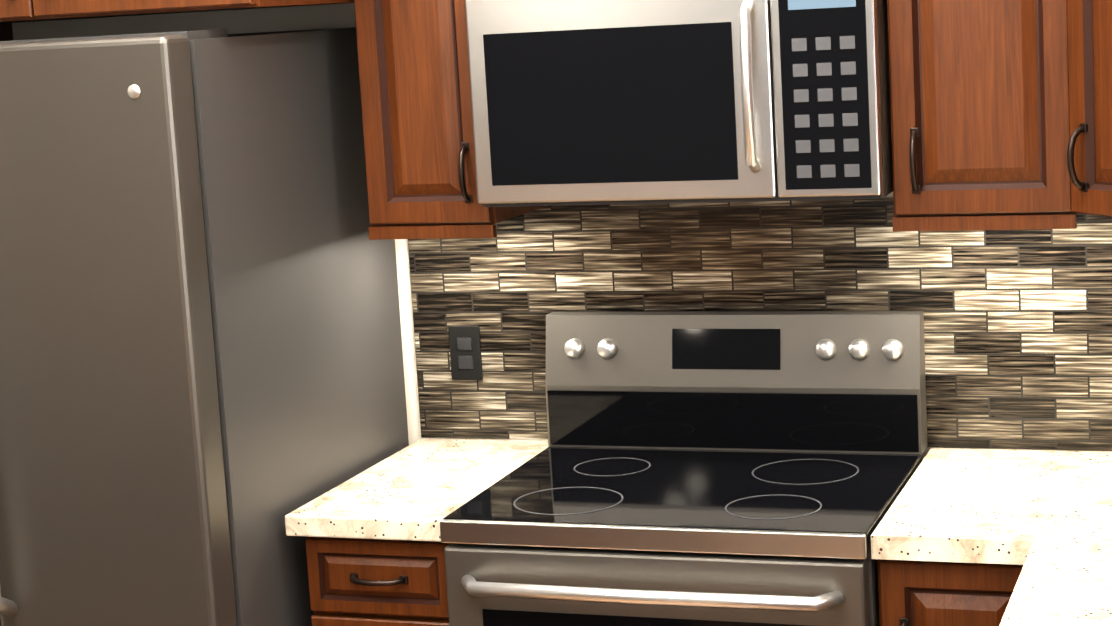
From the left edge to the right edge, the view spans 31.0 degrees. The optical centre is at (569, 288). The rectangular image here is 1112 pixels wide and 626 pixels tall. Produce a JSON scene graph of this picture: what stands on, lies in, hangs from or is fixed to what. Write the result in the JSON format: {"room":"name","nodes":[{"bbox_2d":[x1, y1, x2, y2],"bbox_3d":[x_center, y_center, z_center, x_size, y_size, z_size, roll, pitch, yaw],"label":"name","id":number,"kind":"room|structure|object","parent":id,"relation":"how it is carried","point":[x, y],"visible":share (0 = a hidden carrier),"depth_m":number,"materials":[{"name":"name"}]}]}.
{"room":"kitchen","nodes":[
{"label":"kitchen","id":0,"kind":"room"},
{"bbox_2d":[12,3,1111,455],"bbox_3d":[0.186,-0.531,4.047,3.260,3.500,0.120,0,9,19],"label":"wall","id":1,"kind":"structure","parent":0,"point":[312,17],"depth_m":4.29,"materials":[{"name":"beige paint"}]},
{"bbox_2d":[0,0,353,40],"bbox_3d":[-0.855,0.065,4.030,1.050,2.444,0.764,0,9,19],"label":"upper cabinet","id":2,"kind":"object","parent":1,"relation":"attached to","point":[14,11],"visible":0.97,"depth_m":3.59,"materials":[{"name":"brown wood"}]},
{"bbox_2d":[354,0,545,235],"bbox_3d":[-0.241,-0.645,3.921,0.258,1.011,0.350,0,9,19],"label":"upper cabinet","id":3,"kind":"object","parent":1,"relation":"attached to","point":[413,57],"depth_m":3.81,"materials":[{"name":"brown wood"}]},
{"bbox_2d":[465,0,892,206],"bbox_3d":[0.233,-0.382,3.734,0.749,0.406,0.472,0,9,19],"label":"microwave","id":4,"kind":"object","parent":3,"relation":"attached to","point":[589,102],"visible":1,"depth_m":3.55,"materials":[{"name":"grey metal"}]},
{"bbox_2d":[887,0,1041,227],"bbox_3d":[0.744,-0.651,3.578,0.315,1.011,0.350,0,9,19],"label":"upper cabinet","id":5,"kind":"object","parent":1,"relation":"attached to","point":[1001,114],"depth_m":3.47,"materials":[{"name":"brown wood"}]},
{"bbox_2d":[1038,0,1111,228],"bbox_3d":[0.929,-0.634,3.179,0.307,1.058,0.307,0,9,19],"label":"upper cabinet","id":6,"kind":"object","parent":1,"relation":"attached to","point":[1075,36],"depth_m":3.39,"materials":[{"name":"brown wood"}]},
{"bbox_3d":[-0.999,1.656,1.839,4.370,0.060,6.040,0,9,19],"label":"floor","id":7,"kind":"structure","parent":0,"visible":0},
{"bbox_2d":[0,27,408,625],"bbox_3d":[-0.919,0.403,3.989,0.900,1.795,0.931,0,9,19],"label":"fridge","id":8,"kind":"object","parent":7,"relation":"on","point":[202,388],"visible":1,"depth_m":3.53,"materials":[{"name":"grey metal"}]},
{"bbox_2d":[305,537,449,625],"bbox_3d":[-0.236,0.834,3.999,0.298,0.864,0.656,0,9,19],"label":"base cabinet","id":9,"kind":"object","parent":7,"relation":"on","point":[364,582],"visible":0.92,"depth_m":3.68,"materials":[{"name":"brown wood"}]},
{"bbox_2d":[285,438,548,541],"bbox_3d":[-0.270,0.386,3.938,0.318,0.040,0.641,0,9,19],"label":"countertop","id":10,"kind":"structure","parent":9,"relation":"on","point":[419,489],"depth_m":3.82,"materials":[{"name":"stone"}]},
{"bbox_2d":[440,311,927,625],"bbox_3d":[0.239,0.684,3.746,0.760,1.180,0.718,0,9,19],"label":"stove","id":11,"kind":"object","parent":7,"relation":"on","point":[756,468],"visible":1,"depth_m":3.75,"materials":[{"name":"grey metal"}]},
{"bbox_2d":[877,559,1022,625],"bbox_3d":[0.765,0.825,3.667,0.277,0.864,0.620,0,9,19],"label":"base cabinet","id":12,"kind":"object","parent":7,"relation":"on","point":[922,593],"visible":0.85,"depth_m":3.32,"materials":[{"name":"brown wood"}]},
{"bbox_2d":[871,448,1111,625],"bbox_3d":[0.435,0.668,1.709,0.946,0.040,4.431,0,9,19],"label":"countertop","id":13,"kind":"structure","parent":12,"relation":"on","point":[1043,518],"depth_m":3.36,"materials":[{"name":"stone"}]},
{"bbox_3d":[0.736,0.146,0.891,0.150,3.000,5.860,0,9,19],"label":"wall","id":14,"kind":"structure","parent":0,"visible":0},
{"bbox_2d":[408,197,1111,450],"bbox_3d":[0.619,0.066,3.925,2.010,0.494,0.008,0,9,19],"label":"tile backsplash","id":15,"kind":"structure","parent":14,"relation":"attached to","point":[1018,337],"depth_m":3.94,"materials":[{"name":"tile"}]},
{"bbox_2d":[448,326,482,379],"bbox_3d":[-0.220,0.135,4.220,0.070,0.115,0.008,0,9,19],"label":"electrical outlet","id":16,"kind":"object","parent":15,"relation":"attached to","point":[465,352],"visible":1,"depth_m":4.22,"materials":[{"name":"black plastic"}]}
]}

